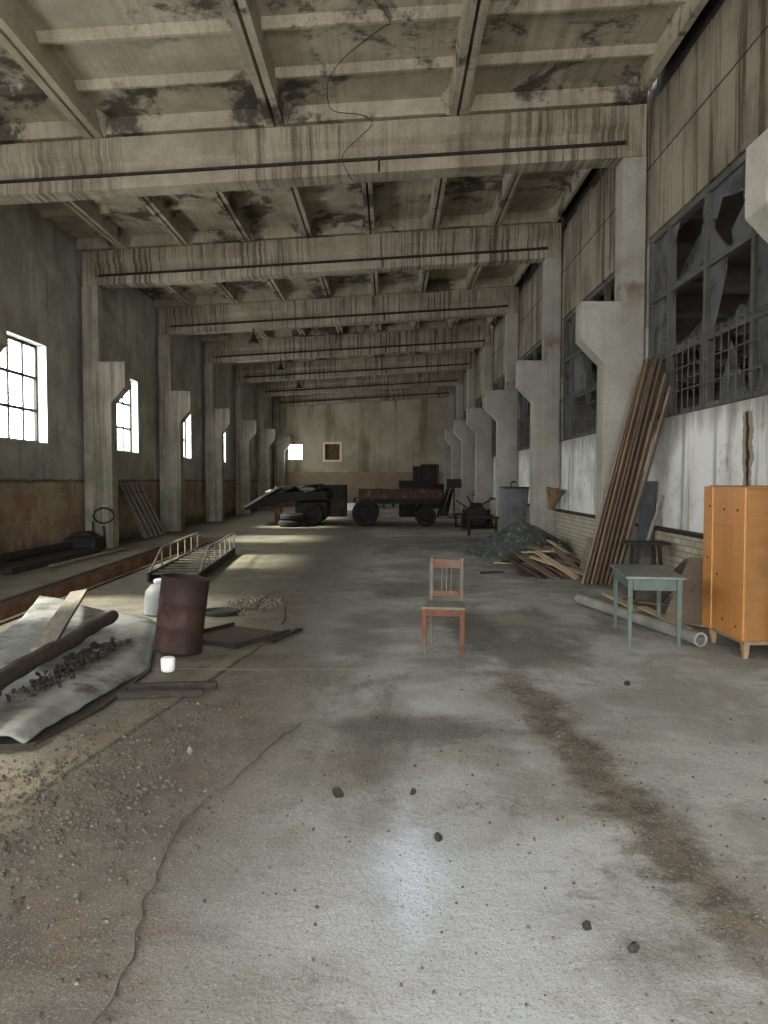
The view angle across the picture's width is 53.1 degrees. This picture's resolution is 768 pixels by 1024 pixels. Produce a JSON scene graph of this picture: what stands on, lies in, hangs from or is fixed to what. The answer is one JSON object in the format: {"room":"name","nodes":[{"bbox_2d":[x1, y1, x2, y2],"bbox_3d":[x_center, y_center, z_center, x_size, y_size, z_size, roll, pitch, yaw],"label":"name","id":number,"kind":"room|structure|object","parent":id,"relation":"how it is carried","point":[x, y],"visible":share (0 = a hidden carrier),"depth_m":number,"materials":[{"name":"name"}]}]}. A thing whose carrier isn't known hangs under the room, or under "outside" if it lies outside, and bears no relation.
{"room":"abandoned factory hall","nodes":[
{"label":"abandoned factory hall","id":0,"kind":"room"},
{"bbox_2d":[0,538,216,620],"bbox_3d":[-4.953,1.691,13.822,0.920,1.150,17.027,0,2,-1],"label":"wall","id":1,"kind":"structure","parent":0,"point":[17,607],"depth_m":13.96,"materials":[{"name":"concrete"}]},
{"bbox_2d":[0,536,225,624],"bbox_3d":[-4.953,1.055,13.795,1.060,0.021,17.030,0,2,-1],"label":"trim","id":2,"kind":"structure","parent":1,"relation":"attached to","point":[6,620],"depth_m":12.78,"materials":[{"name":"metal"}]},
{"bbox_2d":[0,204,273,565],"bbox_3d":[-7.414,-2.895,22.407,0.380,7.400,53.700,0,2,0],"label":"wall","id":3,"kind":"structure","parent":0,"point":[42,486],"depth_m":17.68,"materials":[{"name":"paint"}]},
{"bbox_2d":[0,335,48,443],"bbox_3d":[-7.400,-2.470,15.319,0.280,2.100,2.496,0,2,0],"label":"window","id":4,"kind":"structure","parent":3,"relation":"in","point":[39,377],"depth_m":16.51,"materials":[{"name":"metal"}]},
{"bbox_2d":[27,204,201,336],"bbox_3d":[-7.414,-6.767,22.246,0.420,0.450,53.500,0,2,0],"label":"trim","id":5,"kind":"structure","parent":3,"relation":"attached to","point":[30,205],"depth_m":17.30,"materials":[{"name":"concrete"}]},
{"bbox_2d":[117,382,138,452],"bbox_3d":[-7.353,-2.720,21.313,0.280,2.100,2.496,0,2,0],"label":"window","id":6,"kind":"structure","parent":3,"relation":"in","point":[132,404],"depth_m":22.53,"materials":[{"name":"metal"}]},
{"bbox_2d":[183,414,190,458],"bbox_3d":[-7.306,-2.969,27.308,0.280,2.100,2.496,0,2,0],"label":"window","id":7,"kind":"structure","parent":3,"relation":"in","point":[187,423],"depth_m":28.54,"materials":[{"name":"metal"}]},
{"bbox_2d":[0,0,708,365],"bbox_3d":[-1.760,-6.729,22.254,11.748,1.183,53.576,0,2,0],"label":"ceiling","id":8,"kind":"structure","parent":0,"point":[70,69],"depth_m":11.49,"materials":[{"name":"concrete"}]},
{"bbox_2d":[327,0,390,180],"bbox_3d":[-0.380,-5.798,10.573,0.757,1.325,2.978,0,2,-7],"label":"wire","id":9,"kind":"object","parent":8,"relation":"hanging from","point":[375,0],"visible":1,"depth_m":11.00,"materials":[{"name":"black metal"}]},
{"bbox_2d":[273,386,454,505],"bbox_3d":[-1.291,-4.153,48.981,12.250,7.700,0.400,0,2,0],"label":"wall","id":10,"kind":"structure","parent":0,"point":[382,441],"depth_m":48.76,"materials":[{"name":"paint"}]},
{"bbox_2d":[323,442,341,461],"bbox_3d":[-3.278,-3.817,48.851,1.200,1.240,0.200,0,2,0],"label":"window","id":11,"kind":"structure","parent":10,"relation":"in","point":[332,451],"depth_m":48.90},
{"bbox_2d":[325,444,339,459],"bbox_3d":[-3.282,-3.820,48.931,0.946,1.016,0.040,0,2,0],"label":"shutter","id":12,"kind":"object","parent":11,"relation":"attached to","point":[332,451],"depth_m":48.92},
{"bbox_2d":[413,464,438,483],"bbox_3d":[2.656,-1.713,48.791,1.650,2.640,0.118,0,2,0],"label":"door","id":13,"kind":"structure","parent":10,"relation":"in","point":[416,469],"depth_m":48.73,"materials":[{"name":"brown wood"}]},
{"bbox_2d":[0,506,767,1023],"bbox_3d":[-1.557,0.805,21.515,11.950,0.120,66.900,0,2,0],"label":"floor","id":14,"kind":"structure","parent":0,"point":[357,594],"depth_m":3.79,"materials":[{"name":"concrete"}]},
{"bbox_2d":[0,306,6,352],"bbox_3d":[-6.702,-1.924,12.483,1.000,6.083,0.400,0,2,0],"label":"concrete column","id":15,"kind":"structure","parent":14,"relation":"on","point":[3,322],"depth_m":12.52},
{"bbox_2d":[0,104,646,204],"bbox_3d":[-1.527,-5.670,12.271,11.290,1.453,0.438,0,2,0],"label":"roof beam","id":16,"kind":"structure","parent":15,"relation":"on","point":[594,137],"depth_m":12.12,"materials":[{"name":"concrete"}]},
{"bbox_2d":[3,548,77,563],"bbox_3d":[-6.944,0.926,15.757,0.143,0.114,3.100,0,2,1],"label":"beam","id":17,"kind":"structure","parent":14,"relation":"on","point":[71,548],"depth_m":15.35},
{"bbox_2d":[2,542,72,559],"bbox_3d":[-7.101,0.784,16.003,0.144,0.113,3.000,0,2,1],"label":"beam","id":18,"kind":"structure","parent":17,"relation":"on","point":[18,554],"depth_m":15.56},
{"bbox_2d":[4,547,97,567],"bbox_3d":[-6.625,0.933,15.555,0.146,0.115,3.900,0,2,1],"label":"beam","id":19,"kind":"structure","parent":14,"relation":"on","point":[16,564],"depth_m":14.93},
{"bbox_2d":[4,548,101,574],"bbox_3d":[-6.467,0.944,15.304,0.145,0.115,4.000,0,2,1],"label":"beam","id":20,"kind":"structure","parent":14,"relation":"on","point":[12,570],"depth_m":14.67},
{"bbox_2d":[0,596,155,747],"bbox_3d":[-2.932,1.233,7.070,1.611,0.216,5.159,0,2,-11],"label":"sheet","id":21,"kind":"object","parent":14,"relation":"on","point":[21,720],"visible":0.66,"depth_m":6.39,"materials":[{"name":"fabric"}]},
{"bbox_2d":[30,589,86,651],"bbox_3d":[-3.255,1.048,7.801,0.198,0.150,2.761,-1,2,-16],"label":"plank","id":22,"kind":"object","parent":21,"relation":"on","point":[55,628],"visible":0.84,"depth_m":7.50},
{"bbox_2d":[0,610,118,691],"bbox_3d":[-2.704,1.128,6.197,0.169,0.152,3.259,0,2,-2],"label":"log","id":23,"kind":"object","parent":21,"relation":"on","point":[18,668],"visible":1,"depth_m":6.12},
{"bbox_2d":[0,637,131,701],"bbox_3d":[-2.536,1.241,6.285,0.416,0.081,2.074,0,2,2],"label":"rubble","id":24,"kind":"object","parent":21,"relation":"on","point":[60,670],"visible":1,"depth_m":6.15,"materials":[{"name":"black stone"}]},
{"bbox_2d":[64,531,103,550],"bbox_3d":[-6.863,0.676,17.598,0.700,0.460,0.600,0,2,0],"label":"box","id":25,"kind":"object","parent":14,"relation":"on","point":[85,539],"visible":0.77,"depth_m":17.34,"materials":[{"name":"metal"}]},
{"bbox_2d":[48,548,125,566],"bbox_3d":[-6.175,0.936,16.202,0.126,0.045,3.601,0,2,2],"label":"beam","id":26,"kind":"structure","parent":14,"relation":"on","point":[118,549],"depth_m":15.78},
{"bbox_2d":[81,286,129,547],"bbox_3d":[-6.655,-2.248,18.475,1.000,6.233,0.400,0,2,0],"label":"concrete column","id":27,"kind":"structure","parent":14,"relation":"on","point":[105,384],"depth_m":18.29,"materials":[{"name":"concrete"}]},
{"bbox_2d":[82,223,561,288],"bbox_3d":[-1.481,-6.069,18.259,11.290,1.453,0.438,0,2,0],"label":"roof beam","id":28,"kind":"structure","parent":27,"relation":"on","point":[533,243],"depth_m":18.11,"materials":[{"name":"concrete"}]},
{"bbox_2d":[118,483,147,538],"bbox_3d":[-6.801,-0.020,20.746,0.222,1.517,0.858,2,3,39],"label":"leaning board","id":29,"kind":"object","parent":14,"relation":"on","point":[120,488],"visible":0.88,"depth_m":20.72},
{"bbox_2d":[121,483,152,536],"bbox_3d":[-6.795,-0.038,21.146,0.227,1.518,0.855,2,3,39],"label":"leaning board","id":30,"kind":"object","parent":14,"relation":"on","point":[124,485],"visible":0.84,"depth_m":21.11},
{"bbox_2d":[126,483,156,535],"bbox_3d":[-6.792,-0.055,21.545,0.223,1.516,0.858,2,3,39],"label":"leaning board","id":31,"kind":"object","parent":14,"relation":"on","point":[129,485],"visible":0.79,"depth_m":21.51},
{"bbox_2d":[131,483,161,534],"bbox_3d":[-6.788,-0.071,21.945,0.226,1.517,0.857,2,3,39],"label":"leaning board","id":32,"kind":"object","parent":14,"relation":"on","point":[134,485],"visible":0.8,"depth_m":21.91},
{"bbox_2d":[136,483,165,533],"bbox_3d":[-6.785,-0.089,22.346,0.227,1.517,0.856,2,3,39],"label":"leaning board","id":33,"kind":"object","parent":14,"relation":"on","point":[139,485],"visible":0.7,"depth_m":22.29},
{"bbox_2d":[144,578,160,616],"bbox_3d":[-2.727,1.033,9.373,0.380,0.435,0.380,0,2,0],"label":"canister","id":34,"kind":"object","parent":14,"relation":"on","point":[151,597],"visible":0.52,"depth_m":9.21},
{"bbox_2d":[117,688,202,698],"bbox_3d":[-1.685,1.370,5.795,0.625,0.055,0.062,0,2,-7],"label":"black timber","id":35,"kind":"object","parent":14,"relation":"on","point":[187,692],"visible":1,"depth_m":5.78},
{"bbox_2d":[160,656,174,672],"bbox_3d":[-1.849,1.303,6.575,0.124,0.122,0.121,0,2,-12],"label":"can","id":36,"kind":"object","parent":14,"relation":"on","point":[167,662],"visible":1,"depth_m":6.53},
{"bbox_2d":[128,680,216,689],"bbox_3d":[-1.644,1.357,5.980,0.666,0.063,0.066,0,2,-7],"label":"black timber","id":37,"kind":"object","parent":14,"relation":"on","point":[206,685],"visible":0.7,"depth_m":5.95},
{"bbox_2d":[158,334,192,531],"bbox_3d":[-6.608,-2.498,24.470,1.000,6.233,0.400,0,2,0],"label":"concrete column","id":38,"kind":"structure","parent":14,"relation":"on","point":[175,407],"depth_m":24.29,"materials":[{"name":"concrete"}]},
{"bbox_2d":[159,287,518,335],"bbox_3d":[-1.434,-6.319,24.254,11.290,1.453,0.438,0,2,0],"label":"roof beam","id":39,"kind":"structure","parent":38,"relation":"on","point":[494,302],"depth_m":24.10,"materials":[{"name":"concrete"}]},
{"bbox_2d":[153,573,209,654],"bbox_3d":[-1.917,0.961,7.282,0.534,0.756,0.450,-1,2,-15],"label":"barrel","id":40,"kind":"object","parent":14,"relation":"on","point":[182,604],"visible":1,"depth_m":7.09,"materials":[{"name":"metal"}]},
{"bbox_2d":[147,532,235,582],"bbox_3d":[-3.548,0.785,14.673,0.840,0.488,4.750,0,2,-4],"label":"stair","id":41,"kind":"structure","parent":14,"relation":"on","point":[203,563],"depth_m":14.09,"materials":[{"name":"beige metal"}]},
{"bbox_2d":[92,722,300,1023],"bbox_3d":[-0.872,1.492,3.425,0.263,0.007,3.536,0,2,6],"label":"cable","id":42,"kind":"object","parent":14,"relation":"on","point":[198,807],"visible":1,"depth_m":3.07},
{"bbox_2d":[204,363,231,520],"bbox_3d":[-6.561,-2.748,30.464,1.000,6.233,0.400,0,2,0],"label":"concrete column","id":43,"kind":"structure","parent":14,"relation":"on","point":[217,421],"depth_m":30.28,"materials":[{"name":"concrete"}]},
{"bbox_2d":[205,325,492,363],"bbox_3d":[-1.387,-6.569,30.248,11.290,1.453,0.438,0,2,0],"label":"roof beam","id":44,"kind":"structure","parent":43,"relation":"on","point":[477,337],"depth_m":30.10,"materials":[{"name":"concrete"}]},
{"bbox_2d":[206,607,239,615],"bbox_3d":[-2.007,1.222,9.425,0.480,0.046,0.480,0,2,0],"label":"disc","id":45,"kind":"object","parent":14,"relation":"on","point":[216,611],"visible":0.86,"depth_m":9.41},
{"bbox_2d":[202,622,289,648],"bbox_3d":[-1.568,1.281,8.023,0.800,0.048,0.880,1,3,30],"label":"tray","id":46,"kind":"object","parent":14,"relation":"on","point":[228,635],"visible":0.73,"depth_m":7.99,"materials":[{"name":"metal"}]},
{"bbox_2d":[235,382,257,514],"bbox_3d":[-6.515,-2.998,36.459,1.000,6.233,0.400,0,2,0],"label":"concrete column","id":47,"kind":"structure","parent":14,"relation":"on","point":[245,430],"depth_m":36.27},
{"bbox_2d":[235,351,475,382],"bbox_3d":[-1.340,-6.819,36.243,11.290,1.453,0.438,0,2,0],"label":"roof beam","id":48,"kind":"structure","parent":47,"relation":"on","point":[456,361],"depth_m":36.09,"materials":[{"name":"concrete"}]},
{"bbox_2d":[226,594,282,615],"bbox_3d":[-1.709,1.201,10.035,0.765,0.101,1.553,0,2,0],"label":"rubble","id":49,"kind":"object","parent":14,"relation":"on","point":[253,600],"visible":0.89,"depth_m":9.98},
{"bbox_2d":[257,396,275,509],"bbox_3d":[-6.468,-3.248,42.453,1.000,6.233,0.400,0,2,0],"label":"concrete column","id":50,"kind":"structure","parent":14,"relation":"on","point":[266,438],"depth_m":42.26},
{"bbox_2d":[257,370,463,396],"bbox_3d":[-1.293,-7.068,42.238,11.290,1.453,0.438,0,2,0],"label":"roof beam","id":51,"kind":"structure","parent":50,"relation":"on","point":[444,378],"depth_m":42.09,"materials":[{"name":"concrete"}]},
{"bbox_2d":[274,407,289,505],"bbox_3d":[-6.421,-3.497,48.448,1.000,6.233,0.400,0,2,0],"label":"concrete column","id":52,"kind":"structure","parent":14,"relation":"on","point":[282,442],"depth_m":48.24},
{"bbox_2d":[274,386,453,406],"bbox_3d":[-1.246,-7.318,48.232,11.290,1.453,0.438,0,2,0],"label":"roof beam","id":53,"kind":"structure","parent":52,"relation":"on","point":[442,391],"depth_m":48.09,"materials":[{"name":"concrete"}]},
{"bbox_2d":[267,628,302,642],"bbox_3d":[-1.028,1.288,8.029,0.074,0.024,0.715,1,3,18],"label":"strip","id":54,"kind":"object","parent":14,"relation":"on","point":[280,637],"visible":1,"depth_m":7.96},
{"bbox_2d":[242,484,332,525],"bbox_3d":[-3.466,-0.305,28.765,3.220,1.494,2.750,0,2,0],"label":"trailer","id":55,"kind":"object","parent":14,"relation":"on","point":[310,500],"visible":0.98,"depth_m":27.54,"materials":[{"name":"metal"}]},
{"bbox_2d":[278,520,302,526],"bbox_3d":[-3.289,0.401,27.087,0.880,0.220,0.880,0,2,0],"label":"tyre","id":56,"kind":"object","parent":14,"relation":"on","point":[282,523],"visible":0.96,"depth_m":26.74,"materials":[{"name":"rubber"}]},
{"bbox_2d":[280,513,304,519],"bbox_3d":[-3.228,0.168,27.147,0.880,0.220,0.880,0,2,0],"label":"tyre","id":57,"kind":"object","parent":56,"relation":"on","point":[285,516],"visible":1,"depth_m":26.80,"materials":[{"name":"rubber"}]},
{"bbox_2d":[304,485,346,516],"bbox_3d":[-2.630,-0.511,34.610,1.900,1.420,0.840,0,2,0],"label":"cabinet","id":58,"kind":"object","parent":14,"relation":"on","point":[339,499],"visible":0.37,"depth_m":34.21,"materials":[{"name":"black metal"}]},
{"bbox_2d":[0,672,767,1023],"bbox_3d":[-0.266,1.458,4.259,5.408,0.043,4.599,0,2,0],"label":"gravel","id":59,"kind":"object","parent":14,"relation":"on","point":[118,841],"visible":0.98,"depth_m":3.88,"materials":[{"name":"gravel"}]},
{"bbox_2d":[352,488,441,525],"bbox_3d":[0.455,-0.200,28.108,3.170,1.340,2.410,0,2,0],"label":"flatbed trailer","id":60,"kind":"object","parent":14,"relation":"on","point":[365,512],"visible":1,"depth_m":27.06,"materials":[{"name":"metal"}]},
{"bbox_2d":[399,480,430,516],"bbox_3d":[1.368,-0.600,34.325,1.400,1.620,0.740,0,2,0],"label":"tall cabinet","id":61,"kind":"object","parent":14,"relation":"on","point":[405,510],"visible":0.56,"depth_m":33.97,"materials":[{"name":"black metal"}]},
{"bbox_2d":[422,557,464,654],"bbox_3d":[0.592,0.896,7.430,0.409,0.870,0.512,0,2,8],"label":"wooden chair","id":62,"kind":"object","parent":14,"relation":"on","point":[431,608],"visible":1,"depth_m":7.52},
{"bbox_2d":[438,396,453,505],"bbox_3d":[3.909,-3.811,48.354,1.000,6.868,0.400,0,2,0],"label":"concrete column","id":63,"kind":"structure","parent":14,"relation":"on","point":[442,443],"depth_m":48.15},
{"bbox_2d":[445,384,463,509],"bbox_3d":[3.862,-3.562,42.360,1.000,6.868,0.400,0,2,0],"label":"concrete column","id":64,"kind":"structure","parent":14,"relation":"on","point":[451,438],"depth_m":42.17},
{"bbox_2d":[447,479,461,518],"bbox_3d":[3.008,-0.574,32.982,0.553,1.680,0.553,-2,3,-45],"label":"sign stand","id":65,"kind":"object","parent":14,"relation":"on","point":[451,483],"visible":0.93,"depth_m":32.93,"materials":[{"name":"black metal"}]},
{"bbox_2d":[454,368,475,512],"bbox_3d":[3.815,-3.312,36.365,1.000,6.868,0.400,0,2,0],"label":"concrete column","id":66,"kind":"structure","parent":14,"relation":"on","point":[462,430],"depth_m":36.18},
{"bbox_2d":[455,496,494,528],"bbox_3d":[3.111,-0.006,26.236,1.326,1.118,1.155,0,2,-8],"label":"machine","id":67,"kind":"object","parent":14,"relation":"on","point":[475,509],"visible":0.97,"depth_m":25.75,"materials":[{"name":"black metal"}]},
{"bbox_2d":[466,346,492,508],"bbox_3d":[3.768,-3.062,30.370,1.000,6.868,0.400,0,2,0],"label":"concrete column","id":68,"kind":"structure","parent":14,"relation":"on","point":[478,420],"depth_m":30.18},
{"bbox_2d":[466,516,498,535],"bbox_3d":[2.902,0.419,22.619,0.950,0.560,0.500,0,2,10],"label":"trestle","id":69,"kind":"object","parent":14,"relation":"on","point":[469,518],"visible":0.94,"depth_m":22.46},
{"bbox_2d":[485,313,518,531],"bbox_3d":[3.721,-2.812,24.376,1.000,6.868,0.400,0,2,0],"label":"concrete column","id":70,"kind":"structure","parent":14,"relation":"on","point":[501,405],"depth_m":24.17,"materials":[{"name":"concrete"}]},
{"bbox_2d":[500,481,529,527],"bbox_3d":[3.669,-0.081,21.587,0.700,1.605,0.700,0,2,-4],"label":"bin","id":71,"kind":"object","parent":14,"relation":"on","point":[514,499],"visible":0.73,"depth_m":21.29,"materials":[{"name":"metal"}]},
{"bbox_2d":[463,520,571,559],"bbox_3d":[2.908,0.563,17.021,2.272,0.762,2.634,0,2,0],"label":"heap","id":72,"kind":"object","parent":14,"relation":"on","point":[515,538],"visible":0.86,"depth_m":16.46,"materials":[{"name":"gravel"}]},
{"bbox_2d":[516,555,559,579],"bbox_3d":[2.647,0.940,13.274,0.124,0.268,1.538,-1,2,-13],"label":"board","id":73,"kind":"object","parent":14,"relation":"on","point":[529,561],"visible":1,"depth_m":13.16,"materials":[{"name":"brown wood"}]},
{"bbox_2d":[515,257,561,535],"bbox_3d":[3.674,-2.562,18.381,1.000,6.868,0.400,0,2,0],"label":"concrete column","id":74,"kind":"structure","parent":14,"relation":"on","point":[538,381],"depth_m":18.19,"materials":[{"name":"concrete"}]},
{"bbox_2d":[533,550,578,579],"bbox_3d":[2.945,0.895,13.195,0.104,0.376,1.354,-1,3,-19],"label":"board","id":75,"kind":"object","parent":14,"relation":"on","point":[568,572],"visible":1,"depth_m":13.12,"materials":[{"name":"brown wood"}]},
{"bbox_2d":[529,555,583,574],"bbox_3d":[3.003,0.918,13.201,0.114,0.264,1.205,-2,3,-43],"label":"board","id":76,"kind":"object","parent":75,"relation":"on","point":[531,556],"visible":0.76,"depth_m":13.18,"materials":[{"name":"brown wood"}]},
{"bbox_2d":[552,547,581,575],"bbox_3d":[3.198,0.845,13.373,0.096,0.414,0.991,-1,2,-17],"label":"board","id":77,"kind":"object","parent":76,"relation":"on","point":[560,553],"visible":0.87,"depth_m":13.41,"materials":[{"name":"brown wood"}]},
{"bbox_2d":[555,555,579,565],"bbox_3d":[3.482,0.952,13.773,0.167,0.211,1.597,-1,2,-13],"label":"board","id":78,"kind":"object","parent":14,"relation":"on","point":[557,556],"visible":0.2,"depth_m":14.16,"materials":[{"name":"brown wood"}]},
{"bbox_2d":[579,537,592,571],"bbox_3d":[3.585,0.768,13.391,0.244,0.616,0.577,2,3,33],"label":"panel","id":79,"kind":"object","parent":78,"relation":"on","point":[589,541],"visible":0.3,"depth_m":13.42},
{"bbox_2d":[581,374,639,584],"bbox_3d":[3.517,-0.495,11.838,1.007,3.249,0.122,0,2,-9],"label":"plank","id":80,"kind":"object","parent":14,"relation":"on","point":[596,534],"visible":0.7,"depth_m":11.78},
{"bbox_2d":[575,156,646,581],"bbox_3d":[3.627,-2.238,12.390,1.000,6.718,0.400,0,2,0],"label":"concrete column","id":81,"kind":"structure","parent":14,"relation":"on","point":[610,333],"depth_m":12.17,"materials":[{"name":"concrete"}]},
{"bbox_2d":[586,365,643,584],"bbox_3d":[3.556,-0.551,11.746,0.925,3.362,0.136,0,2,1],"label":"plank","id":82,"kind":"object","parent":14,"relation":"on","point":[591,570],"visible":0.59,"depth_m":11.70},
{"bbox_2d":[591,358,650,584],"bbox_3d":[3.595,-0.588,11.665,0.864,3.436,0.146,0,2,10],"label":"plank","id":83,"kind":"object","parent":14,"relation":"on","point":[648,361],"visible":0.98,"depth_m":11.62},
{"bbox_2d":[602,592,643,611],"bbox_3d":[3.024,1.141,9.757,0.126,0.129,0.785,-1,2,-16],"label":"board","id":84,"kind":"object","parent":14,"relation":"on","point":[623,602],"visible":0.78,"depth_m":9.73,"materials":[{"name":"brown wood"}]},
{"bbox_2d":[595,367,652,584],"bbox_3d":[3.635,-0.510,11.597,0.834,3.279,0.152,1,3,25],"label":"plank","id":85,"kind":"object","parent":14,"relation":"on","point":[599,573],"visible":0.64,"depth_m":11.58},
{"bbox_2d":[599,358,659,584],"bbox_3d":[3.673,-0.562,11.515,0.827,3.383,0.151,2,3,35],"label":"plank","id":86,"kind":"object","parent":14,"relation":"on","point":[656,361],"visible":0.89,"depth_m":11.47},
{"bbox_2d":[604,361,664,585],"bbox_3d":[3.712,-0.528,11.427,0.152,3.328,0.898,-2,3,-44],"label":"plank","id":87,"kind":"object","parent":14,"relation":"on","point":[661,363],"visible":1,"depth_m":11.36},
{"bbox_2d":[608,373,668,585],"bbox_3d":[3.752,-0.425,11.369,0.150,3.137,1.013,-2,3,-34],"label":"plank","id":88,"kind":"object","parent":14,"relation":"on","point":[665,376],"visible":0.92,"depth_m":11.28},
{"bbox_2d":[575,594,706,646],"bbox_3d":[2.844,1.198,8.836,0.146,0.146,2.658,0,2,-11],"label":"pipe","id":89,"kind":"object","parent":14,"relation":"on","point":[697,638],"visible":0.98,"depth_m":8.40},
{"bbox_2d":[621,540,670,598],"bbox_3d":[3.654,0.802,10.765,0.580,0.780,0.400,0,2,3],"label":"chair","id":90,"kind":"object","parent":14,"relation":"on","point":[632,543],"visible":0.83,"depth_m":10.61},
{"bbox_2d":[646,495,663,540],"bbox_3d":[3.845,0.082,10.883,0.360,0.637,0.056,-2,3,-35],"label":"pale lath","id":91,"kind":"object","parent":90,"relation":"on","point":[662,496],"visible":1,"depth_m":10.87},
{"bbox_2d":[619,386,673,563],"bbox_3d":[3.791,-0.322,11.283,0.146,2.947,1.128,-1,3,-27],"label":"plank","id":92,"kind":"object","parent":14,"relation":"on","point":[670,389],"visible":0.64,"depth_m":11.15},
{"bbox_2d":[637,481,657,564],"bbox_3d":[3.909,0.343,11.463,0.182,1.603,0.266,-2,3,-39],"label":"panel","id":93,"kind":"object","parent":14,"relation":"on","point":[647,509],"visible":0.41,"depth_m":11.45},
{"bbox_2d":[611,564,685,648],"bbox_3d":[2.722,0.958,8.006,0.560,0.700,1.120,0,2,9],"label":"table","id":94,"kind":"object","parent":14,"relation":"on","point":[658,578],"visible":0.94,"depth_m":7.53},
{"bbox_2d":[641,559,687,609],"bbox_3d":[3.591,0.919,9.669,0.677,0.615,0.266,-1,2,-17],"label":"board","id":95,"kind":"object","parent":14,"relation":"on","point":[679,569],"visible":0.34,"depth_m":9.67,"materials":[{"name":"brown wood"}]},
{"bbox_2d":[638,606,691,628],"bbox_3d":[3.218,1.211,8.843,0.115,0.097,0.998,0,2,-10],"label":"board","id":96,"kind":"object","parent":14,"relation":"on","point":[644,608],"visible":0.8,"depth_m":8.83,"materials":[{"name":"brown wood"}]},
{"bbox_2d":[702,485,767,658],"bbox_3d":[3.670,0.539,7.409,0.836,1.585,0.878,0,2,0],"label":"wardrobe","id":97,"kind":"object","parent":14,"relation":"on","point":[735,536],"visible":1,"depth_m":7.11,"materials":[{"name":"orange wood"}]},
{"bbox_2d":[745,128,767,242],"bbox_3d":[3.581,-2.063,6.392,1.000,6.868,0.400,0,2,0],"label":"concrete column","id":98,"kind":"structure","parent":14,"relation":"on","point":[756,177],"depth_m":6.37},
{"bbox_2d":[422,466,436,483],"bbox_3d":[2.896,-1.968,50.596,2.600,3.200,2.690,0,2,0],"label":"wall","id":99,"kind":"structure","parent":0,"point":[428,472],"depth_m":51.82,"materials":[{"name":"concrete"}]},
{"bbox_2d":[473,496,702,597],"bbox_3d":[4.181,0.171,24.496,0.119,0.898,47.480,0,2,0],"label":"wall","id":100,"kind":"structure","parent":0,"point":[574,530],"depth_m":15.05,"materials":[{"name":"brick"}]},
{"bbox_2d":[473,495,703,538],"bbox_3d":[4.160,-0.304,24.477,0.158,0.050,47.480,0,2,0],"label":"trim","id":101,"kind":"structure","parent":100,"relation":"on","point":[658,528],"depth_m":10.94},
{"bbox_2d":[547,487,564,509],"bbox_3d":[3.962,-0.314,17.722,0.424,0.546,0.425,-2,3,-41],"label":"funnel","id":102,"kind":"object","parent":101,"relation":"on","point":[554,495],"visible":1,"depth_m":17.60,"materials":[{"name":"brown metal"}]},
{"bbox_2d":[464,0,724,372],"bbox_3d":[4.365,-7.058,22.142,0.620,0.940,53.500,0,2,0],"label":"beam","id":103,"kind":"structure","parent":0,"point":[711,8],"depth_m":11.80,"materials":[{"name":"concrete"}]},
{"bbox_2d":[454,0,767,532],"bbox_3d":[4.375,-3.011,22.311,0.300,7.639,53.700,0,2,0],"label":"wall","id":104,"kind":"structure","parent":0,"point":[714,106],"depth_m":10.64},
{"bbox_2d":[492,374,504,456],"bbox_3d":[4.312,-3.486,27.346,0.195,2.870,5.576,0,2,0],"label":"window","id":105,"kind":"structure","parent":104,"relation":"in","point":[501,382],"depth_m":29.21,"materials":[{"name":"grey paint"}]},
{"bbox_2d":[517,340,541,450],"bbox_3d":[4.265,-3.237,21.351,0.195,2.870,5.576,0,2,0],"label":"window","id":106,"kind":"structure","parent":104,"relation":"in","point":[522,422],"depth_m":23.33,"materials":[{"name":"glass"}]},
{"bbox_2d":[517,414,529,450],"bbox_3d":[4.215,-2.297,21.391,0.095,0.990,5.576,0,2,0],"label":"grille","id":107,"kind":"object","parent":106,"relation":"attached to","point":[522,422],"depth_m":23.54,"materials":[{"name":"metal"}]},
{"bbox_2d":[559,273,614,440],"bbox_3d":[4.218,-2.987,15.357,0.195,2.870,5.576,0,2,0],"label":"window","id":108,"kind":"structure","parent":104,"relation":"in","point":[579,378],"depth_m":16.96,"materials":[{"name":"grey paint"}]},
{"bbox_2d":[559,383,596,440],"bbox_3d":[4.168,-2.048,15.396,0.095,0.990,5.576,0,2,0],"label":"grille","id":109,"kind":"object","parent":108,"relation":"attached to","point":[568,401],"depth_m":16.75,"materials":[{"name":"metal"}]},
{"bbox_2d":[642,152,767,420],"bbox_3d":[4.172,-2.737,9.362,0.195,2.870,5.576,0,2,0],"label":"window","id":110,"kind":"structure","parent":104,"relation":"in","point":[709,260],"depth_m":9.88,"materials":[{"name":"grey paint"}]},
{"bbox_2d":[642,303,767,419],"bbox_3d":[4.122,-1.798,9.401,0.095,0.990,5.576,0,2,0],"label":"grille","id":111,"kind":"object","parent":110,"relation":"attached to","point":[755,313],"depth_m":9.50,"materials":[{"name":"metal"}]},
{"bbox_2d":[528,383,747,442],"bbox_3d":[10.847,-2.523,21.880,12.650,6.700,54.500,0,2,0],"label":"wall","id":112,"kind":"structure","parent":0,"point":[716,393],"depth_m":45.09,"materials":[{"name":"concrete"}]},
{"bbox_2d":[501,179,750,410],"bbox_3d":[10.700,-5.561,22.155,12.310,0.648,52.900,0,2,0],"label":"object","id":113,"kind":"structure","parent":112,"relation":"attached to","point":[738,274],"depth_m":22.05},
{"bbox_2d":[603,190,750,336],"bbox_3d":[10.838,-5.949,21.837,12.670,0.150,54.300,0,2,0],"label":"window pane","id":114,"kind":"structure","parent":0,"point":[731,205],"depth_m":17.13,"materials":[{"name":"glass"}]},
{"bbox_3d":[3.542,1.251,8.657,0.227,0.030,0.930,-2,3,-36],"label":"board","id":115,"kind":"object","parent":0,"visible":0},
{"bbox_2d":[665,557,702,625],"bbox_3d":[3.580,0.899,8.839,0.545,0.703,0.466,-2,3,-37],"label":"board","id":116,"kind":"object","parent":115,"relation":"on","point":[692,588],"visible":0.43,"depth_m":8.85,"materials":[{"name":"grey wood"}]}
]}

